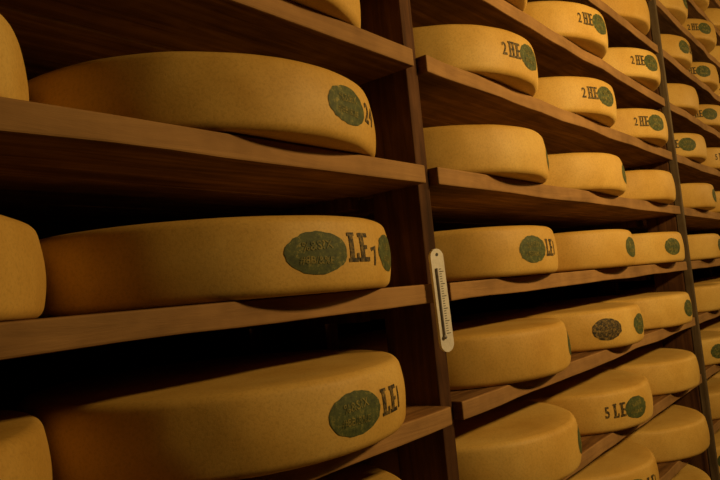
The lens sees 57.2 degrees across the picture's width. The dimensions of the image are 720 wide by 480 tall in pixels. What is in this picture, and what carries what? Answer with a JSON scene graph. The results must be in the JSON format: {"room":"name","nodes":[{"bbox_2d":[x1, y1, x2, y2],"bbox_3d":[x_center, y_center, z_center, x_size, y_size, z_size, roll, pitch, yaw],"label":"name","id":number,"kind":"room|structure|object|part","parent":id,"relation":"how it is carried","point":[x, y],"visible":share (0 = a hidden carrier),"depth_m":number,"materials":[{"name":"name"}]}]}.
{"room":"cheese aging cellar","nodes":[
{"label":"cheese aging cellar","id":0,"kind":"room"},
{"bbox_2d":[0,222,717,410],"bbox_3d":[2.355,-0.162,6.082,0.100,4.150,19.600,-9,-6,39],"label":"wall","id":1,"kind":"structure","parent":0,"point":[21,377],"depth_m":2.17,"materials":[{"name":"paint"}]},
{"bbox_3d":[3.775,1.650,4.917,3.100,0.100,19.600,-9,-6,39],"label":"floor","id":2,"kind":"structure","parent":0,"visible":0},
{"bbox_2d":[0,0,719,479],"bbox_3d":[1.610,-0.290,3.616,0.640,3.950,13.581,-9,-6,39],"label":"rack","id":3,"kind":"object","parent":2,"relation":"on","point":[59,164],"visible":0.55,"depth_m":1.28,"materials":[{"name":"brown wood"}]},
{"bbox_2d":[0,14,28,100],"bbox_3d":[-0.700,-0.175,0.685,0.640,0.116,0.637,-9,-6,39],"label":"cheese wheel","id":4,"kind":"object","parent":3,"relation":"on","point":[13,78],"visible":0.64,"depth_m":0.73,"materials":[{"name":"yellow food"}]},
{"bbox_2d":[0,215,45,321],"bbox_3d":[-0.676,0.054,0.668,0.642,0.116,0.644,-9,-6,39],"label":"cheese wheel","id":5,"kind":"object","parent":3,"relation":"on","point":[22,265],"visible":0.96,"depth_m":0.70,"materials":[{"name":"yellow food"}]},
{"bbox_2d":[0,410,51,479],"bbox_3d":[-0.655,0.283,0.651,0.640,0.116,0.637,-9,-6,39],"label":"cheese wheel","id":6,"kind":"object","parent":3,"relation":"on","point":[24,448],"visible":1,"depth_m":0.70,"materials":[{"name":"yellow food"}]},
{"bbox_2d":[27,51,375,156],"bbox_3d":[-0.289,-0.173,1.190,0.640,0.116,0.642,-8,-5,30],"label":"cheese wheel","id":7,"kind":"object","parent":3,"relation":"on","point":[277,99],"visible":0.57,"depth_m":0.90,"materials":[{"name":"yellow food"}]},
{"bbox_2d":[16,349,405,479],"bbox_3d":[-0.240,0.283,1.145,0.638,0.116,0.642,-9,-6,41],"label":"cheese wheel","id":8,"kind":"object","parent":3,"relation":"on","point":[256,415],"visible":0.94,"depth_m":0.87,"materials":[{"name":"yellow food"}]},
{"bbox_2d":[36,215,390,318],"bbox_3d":[-0.266,0.056,1.169,0.638,0.115,0.642,-1,-6,-41],"label":"cheese wheel","id":9,"kind":"object","parent":3,"relation":"on","point":[228,259],"visible":0.85,"depth_m":0.88,"materials":[{"name":"yellow"}]},
{"bbox_3d":[-0.332,-0.262,1.677,0.080,3.950,0.041,-9,-6,39],"label":"upright post","id":10,"kind":"part","parent":3,"relation":"part of","materials":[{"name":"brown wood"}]},
{"bbox_3d":[-0.140,-0.293,1.520,0.080,3.950,0.041,-9,-6,39],"label":"upright post","id":11,"kind":"part","parent":3,"relation":"part of","materials":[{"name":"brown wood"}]},
{"bbox_2d":[290,0,360,27],"bbox_3d":[-0.321,-0.400,1.216,0.642,0.116,0.644,-9,-6,39],"label":"cheese wheel","id":12,"kind":"object","parent":3,"relation":"on","point":[347,11],"visible":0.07,"depth_m":1.10,"materials":[{"name":"yellow food"}]},
{"bbox_2d":[316,463,400,479],"bbox_3d":[-0.218,0.512,1.131,0.643,0.116,0.640,-9,-6,41],"label":"cheese wheel","id":13,"kind":"object","parent":3,"relation":"on","point":[357,471],"visible":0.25,"depth_m":1.26,"materials":[{"name":"yellow food"}]},
{"bbox_3d":[0.061,-0.325,1.357,0.115,3.950,0.041,-9,-6,39],"label":"upright post","id":14,"kind":"part","parent":3,"relation":"part of","materials":[{"name":"brown wood"}]},
{"bbox_2d":[428,249,453,351],"bbox_3d":[0.153,0.111,1.225,0.032,0.192,0.012,-4,-5,-36],"label":"thermometer","id":15,"kind":"object","parent":3,"relation":"attached to","point":[436,260],"visible":1,"depth_m":1.22,"materials":[{"name":"white plastic"}]},
{"bbox_2d":[338,318,570,390],"bbox_3d":[0.228,0.283,1.693,0.598,0.115,0.597,-7,-5,15],"label":"cheese wheel","id":16,"kind":"object","parent":3,"relation":"on","point":[493,352],"visible":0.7,"depth_m":1.44,"materials":[{"name":"yellow food"}]},
{"bbox_2d":[375,225,557,288],"bbox_3d":[0.208,0.055,1.715,0.588,0.115,0.591,-2,-6,-40],"label":"cheese wheel","id":17,"kind":"object","parent":3,"relation":"on","point":[469,254],"visible":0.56,"depth_m":1.44,"materials":[{"name":"yellow"}]},
{"bbox_2d":[357,400,581,479],"bbox_3d":[0.248,0.512,1.673,0.597,0.115,0.596,-7,-5,17],"label":"cheese wheel","id":18,"kind":"object","parent":3,"relation":"on","point":[514,439],"visible":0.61,"depth_m":1.45,"materials":[{"name":"yellow food"}]},
{"bbox_2d":[413,24,537,96],"bbox_3d":[0.164,-0.403,1.752,0.599,0.116,0.595,-8,-6,34],"label":"cheese wheel","id":19,"kind":"object","parent":3,"relation":"on","point":[505,57],"visible":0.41,"depth_m":1.48,"materials":[{"name":"yellow food"}]},
{"bbox_2d":[423,124,548,183],"bbox_3d":[0.185,-0.174,1.729,0.598,0.115,0.597,-6,-5,13],"label":"cheese wheel","id":20,"kind":"object","parent":3,"relation":"on","point":[504,151],"visible":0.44,"depth_m":1.46,"materials":[{"name":"yellow food"}]},
{"bbox_2d":[505,0,526,11],"bbox_3d":[0.141,-0.631,1.769,0.599,0.116,0.595,-8,-5,29],"label":"cheese wheel","id":21,"kind":"object","parent":3,"relation":"on","point":[520,4],"visible":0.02,"depth_m":1.69,"materials":[{"name":"yellow food"}]},
{"bbox_2d":[453,302,643,352],"bbox_3d":[0.604,0.285,2.156,0.593,0.115,0.598,-4,-5,-20],"label":"cheese wheel","id":22,"kind":"object","parent":3,"relation":"on","point":[589,326],"visible":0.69,"depth_m":1.90,"materials":[{"name":"yellow food"}]},
{"bbox_2d":[462,229,635,281],"bbox_3d":[0.584,0.056,2.174,0.598,0.115,0.597,-9,-6,35],"label":"cheese wheel","id":23,"kind":"object","parent":3,"relation":"on","point":[605,248],"visible":0.54,"depth_m":1.90,"materials":[{"name":"yellow"}]},
{"bbox_3d":[0.870,-0.257,3.149,0.080,3.950,0.041,-9,-6,39],"label":"upright post","id":24,"kind":"part","parent":3,"relation":"part of","materials":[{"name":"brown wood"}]},
{"bbox_2d":[524,1,607,58],"bbox_3d":[0.521,-0.630,2.233,0.599,0.116,0.595,-9,-6,41],"label":"cheese wheel","id":25,"kind":"object","parent":3,"relation":"on","point":[582,25],"visible":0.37,"depth_m":1.97,"materials":[{"name":"yellow food"}]},
{"bbox_2d":[533,76,616,127],"bbox_3d":[0.543,-0.402,2.212,0.591,0.116,0.593,-1,-6,-45],"label":"cheese wheel","id":26,"kind":"object","parent":3,"relation":"on","point":[593,99],"visible":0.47,"depth_m":1.94,"materials":[{"name":"yellow food"}]},
{"bbox_2d":[513,369,652,435],"bbox_3d":[0.630,0.513,2.137,0.593,0.115,0.594,-2,-6,-35],"label":"cheese wheel","id":27,"kind":"object","parent":3,"relation":"on","point":[601,401],"visible":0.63,"depth_m":1.88,"materials":[{"name":"yellow food"}]},
{"bbox_2d":[543,152,626,196],"bbox_3d":[0.563,-0.173,2.192,0.598,0.115,0.597,-8,-5,25],"label":"cheese wheel","id":28,"kind":"object","parent":3,"relation":"on","point":[604,173],"visible":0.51,"depth_m":1.92,"materials":[{"name":"yellow food"}]},
{"bbox_3d":[1.062,-0.288,2.992,0.080,3.950,0.041,-9,-6,39],"label":"upright post","id":29,"kind":"part","parent":3,"relation":"part of","materials":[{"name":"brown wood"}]},
{"bbox_2d":[532,292,691,329],"bbox_3d":[0.987,0.286,2.622,0.598,0.115,0.597,-9,-6,39],"label":"cheese wheel","id":30,"kind":"object","parent":3,"relation":"on","point":[658,310],"visible":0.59,"depth_m":2.37,"materials":[{"name":"yellow food"}]},
{"bbox_2d":[567,439,658,479],"bbox_3d":[0.639,0.743,2.123,0.595,0.116,0.592,-3,-5,-29],"label":"cheese wheel","id":31,"kind":"object","parent":3,"relation":"on","point":[625,460],"visible":0.3,"depth_m":1.94,"materials":[{"name":"yellow food"}]},
{"bbox_2d":[561,232,684,272],"bbox_3d":[0.965,0.057,2.642,0.597,0.115,0.598,-2,-6,-37],"label":"cheese wheel","id":32,"kind":"object","parent":3,"relation":"on","point":[655,247],"visible":0.44,"depth_m":2.37,"materials":[{"name":"yellow"}]},
{"bbox_2d":[601,0,649,34],"bbox_3d":[0.868,-0.856,2.720,0.597,0.116,0.595,-1,-6,-42],"label":"cheese wheel","id":33,"kind":"object","parent":3,"relation":"on","point":[636,12],"visible":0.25,"depth_m":2.48,"materials":[{"name":"yellow food"}]},
{"bbox_2d":[602,47,660,91],"bbox_3d":[0.903,-0.628,2.700,0.595,0.116,0.599,-1,-6,-41],"label":"cheese wheel","id":34,"kind":"object","parent":3,"relation":"on","point":[641,65],"visible":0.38,"depth_m":2.44,"materials":[{"name":"yellow food"}]},
{"bbox_2d":[610,108,667,147],"bbox_3d":[0.925,-0.400,2.682,0.595,0.116,0.599,-2,-6,-37],"label":"cheese wheel","id":35,"kind":"object","parent":3,"relation":"on","point":[647,125],"visible":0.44,"depth_m":2.41,"materials":[{"name":"yellow food"}]},
{"bbox_2d":[592,348,699,395],"bbox_3d":[1.006,0.515,2.604,0.594,0.116,0.590,-9,-6,39],"label":"cheese wheel","id":36,"kind":"object","parent":3,"relation":"on","point":[666,370],"visible":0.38,"depth_m":2.35,"materials":[{"name":"yellow food"}]},
{"bbox_2d":[619,170,675,203],"bbox_3d":[0.943,-0.171,2.661,0.594,0.116,0.590,-9,-6,39],"label":"cheese wheel","id":37,"kind":"object","parent":3,"relation":"on","point":[657,186],"visible":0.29,"depth_m":2.39,"materials":[{"name":"yellow"}]},
{"bbox_2d":[592,283,719,312],"bbox_3d":[1.427,0.289,3.171,0.591,0.115,0.588,-8,-6,34],"label":"cheese wheel","id":38,"kind":"object","parent":3,"relation":"on","point":[707,295],"visible":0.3,"depth_m":2.91,"materials":[{"name":"yellow food"}]},
{"bbox_2d":[623,404,709,462],"bbox_3d":[1.031,0.743,2.587,0.597,0.116,0.595,-3,-5,-29],"label":"cheese wheel","id":39,"kind":"object","parent":3,"relation":"on","point":[678,432],"visible":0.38,"depth_m":2.32,"materials":[{"name":"yellow food"}]},
{"bbox_2d":[617,233,719,267],"bbox_3d":[1.407,0.059,3.182,0.598,0.115,0.597,-9,-6,36],"label":"cheese wheel","id":40,"kind":"object","parent":3,"relation":"on","point":[701,246],"visible":0.27,"depth_m":2.91,"materials":[{"name":"yellow"}]},
{"bbox_2d":[659,0,687,24],"bbox_3d":[1.297,-1.084,3.276,0.592,0.116,0.595,-9,-6,37],"label":"cheese wheel","id":41,"kind":"object","parent":3,"relation":"on","point":[678,9],"visible":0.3,"depth_m":3.06,"materials":[{"name":"yellow food"}]},
{"bbox_3d":[1.262,-0.320,2.829,0.115,3.950,0.041,-9,-6,39],"label":"upright post","id":42,"kind":"part","parent":3,"relation":"part of","materials":[{"name":"brown wood"}]},
{"bbox_2d":[660,34,691,69],"bbox_3d":[1.315,-0.854,3.266,0.588,0.115,0.591,-2,-6,-38],"label":"cheese wheel","id":43,"kind":"object","parent":3,"relation":"on","point":[678,47],"visible":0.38,"depth_m":3.01,"materials":[{"name":"yellow food"}]},
{"bbox_2d":[632,279,719,288],"bbox_3d":[1.812,0.289,3.629,0.596,0.116,0.595,-2,-5,-33],"label":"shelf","id":44,"kind":"object","parent":3,"relation":"on","point":[710,280],"visible":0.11,"depth_m":3.56,"materials":[{"name":"yellow"}]},
{"bbox_2d":[638,330,719,365],"bbox_3d":[1.449,0.517,3.152,0.588,0.115,0.591,-3,-5,-25],"label":"cheese wheel","id":45,"kind":"object","parent":3,"relation":"on","point":[710,340],"visible":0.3,"depth_m":2.88,"materials":[{"name":"yellow food"}]},
{"bbox_2d":[667,83,698,115],"bbox_3d":[1.332,-0.625,3.246,0.590,0.116,0.594,-4,-5,-22],"label":"cheese wheel","id":46,"kind":"object","parent":3,"relation":"on","point":[683,96],"visible":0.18,"depth_m":2.99,"materials":[{"name":"yellow food"}]},
{"bbox_3d":[1.319,-0.330,2.781,0.030,3.950,0.020,-9,-6,39],"label":"upright rail","id":47,"kind":"part","parent":3,"relation":"part of","materials":[{"name":"brown wood"}]},
{"bbox_2d":[674,133,706,163],"bbox_3d":[1.359,-0.398,3.222,0.591,0.116,0.593,-4,-5,-22],"label":"cheese wheel","id":48,"kind":"object","parent":3,"relation":"on","point":[692,146],"visible":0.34,"depth_m":2.96,"materials":[{"name":"yellow food"}]},
{"bbox_2d":[671,464,710,479],"bbox_3d":[1.052,0.972,2.569,0.593,0.115,0.594,-3,-5,-25],"label":"cheese wheel","id":49,"kind":"object","parent":3,"relation":"on","point":[689,472],"visible":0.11,"depth_m":2.51,"materials":[{"name":"yellow food"}]},
{"bbox_2d":[681,183,716,210],"bbox_3d":[1.388,-0.170,3.198,0.597,0.115,0.596,-9,-6,35],"label":"cheese wheel","id":50,"kind":"object","parent":3,"relation":"on","point":[702,196],"visible":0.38,"depth_m":2.94,"materials":[{"name":"yellow"}]},
{"bbox_2d":[682,18,716,52],"bbox_3d":[1.680,-1.083,3.735,0.591,0.116,0.593,-3,-5,-28],"label":"cheese wheel","id":51,"kind":"object","parent":3,"relation":"on","point":[702,30],"visible":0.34,"depth_m":3.48,"materials":[{"name":"yellow food"}]},
{"bbox_2d":[693,0,708,11],"bbox_3d":[1.656,-1.311,3.762,0.594,0.115,0.593,-8,-5,31],"label":"cheese wheel","id":52,"kind":"object","parent":3,"relation":"on","point":[703,5],"visible":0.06,"depth_m":3.60,"materials":[{"name":"yellow food"}]},
{"bbox_2d":[688,62,718,91],"bbox_3d":[1.693,-0.853,3.730,0.595,0.116,0.599,-4,-5,-22],"label":"cheese wheel","id":53,"kind":"object","parent":3,"relation":"on","point":[707,73],"visible":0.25,"depth_m":3.46,"materials":[{"name":"yellow food"}]},
{"bbox_3d":[2.264,-0.283,4.464,0.080,3.950,0.041,-9,-6,39],"label":"upright post","id":54,"kind":"part","parent":3,"relation":"part of","materials":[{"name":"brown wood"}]},
{"bbox_2d":[693,276,719,280],"bbox_3d":[2.189,0.291,4.095,0.597,0.115,0.598,-3,-5,-24],"label":"cheese wheel","id":55,"kind":"object","parent":3,"relation":"on","point":[718,277],"visible":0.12,"depth_m":4.02,"materials":[{"name":"yellow"}]},
{"bbox_2d":[694,104,719,131],"bbox_3d":[1.719,-0.625,3.704,0.591,0.116,0.593,-4,-5,-20],"label":"cheese wheel","id":56,"kind":"object","parent":3,"relation":"on","point":[709,114],"visible":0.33,"depth_m":3.43,"materials":[{"name":"yellow food"}]},
{"bbox_2d":[699,320,719,330],"bbox_3d":[1.832,0.517,3.608,0.594,0.116,0.590,-9,-6,40],"label":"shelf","id":57,"kind":"object","parent":3,"relation":"on","point":[709,325],"visible":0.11,"depth_m":3.45,"materials":[{"name":"yellow"}]},
{"bbox_2d":[701,147,719,170],"bbox_3d":[1.742,-0.396,3.686,0.594,0.116,0.596,-1,-6,-42],"label":"cheese wheel","id":58,"kind":"object","parent":3,"relation":"on","point":[713,153],"visible":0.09,"depth_m":3.40,"materials":[{"name":"yellow food"}]},
{"bbox_2d":[705,8,719,30],"bbox_3d":[2.037,-1.310,4.222,0.596,0.115,0.597,-2,-6,-40],"label":"cheese wheel","id":59,"kind":"object","parent":3,"relation":"on","point":[713,14],"visible":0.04,"depth_m":3.94,"materials":[{"name":"yellow food"}]},
{"bbox_2d":[707,377,719,419],"bbox_3d":[1.476,0.744,3.126,0.598,0.115,0.597,-9,-6,41],"label":"cheese wheel","id":60,"kind":"object","parent":3,"relation":"on","point":[713,384],"visible":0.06,"depth_m":2.85,"materials":[{"name":"yellow food"}]},
{"bbox_2d":[709,191,719,212],"bbox_3d":[1.767,-0.169,3.662,0.591,0.116,0.593,-2,-6,-38],"label":"cheese wheel","id":61,"kind":"object","parent":3,"relation":"on","point":[716,209],"visible":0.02,"depth_m":3.38,"materials":[{"name":"yellow"}]},
{"bbox_2d":[710,46,719,62],"bbox_3d":[2.050,-1.080,4.209,0.596,0.115,0.597,-2,-6,-38],"label":"cheese wheel","id":62,"kind":"object","parent":3,"relation":"on","point":[715,52],"visible":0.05,"depth_m":3.92,"materials":[{"name":"yellow food"}]},
{"bbox_2d":[710,371,719,377],"bbox_3d":[1.850,0.747,3.596,0.596,0.116,0.595,-2,-5,-33],"label":"cheese wheel","id":63,"kind":"object","parent":3,"relation":"on","point":[717,374],"visible":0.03,"depth_m":3.32,"materials":[{"name":"yellow food"}]},
{"bbox_2d":[714,429,719,473],"bbox_3d":[1.491,0.975,3.115,0.588,0.115,0.591,-4,-5,-17],"label":"cheese wheel","id":64,"kind":"object","parent":3,"relation":"on","point":[717,434],"visible":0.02,"depth_m":2.88,"materials":[{"name":"yellow food"}]},
{"bbox_2d":[714,83,719,95],"bbox_3d":[2.075,-0.852,4.192,0.591,0.116,0.593,-2,-5,-33],"label":"cheese wheel","id":65,"kind":"object","parent":3,"relation":"on","point":[717,91],"visible":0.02,"depth_m":3.90,"materials":[{"name":"yellow food"}]}
]}

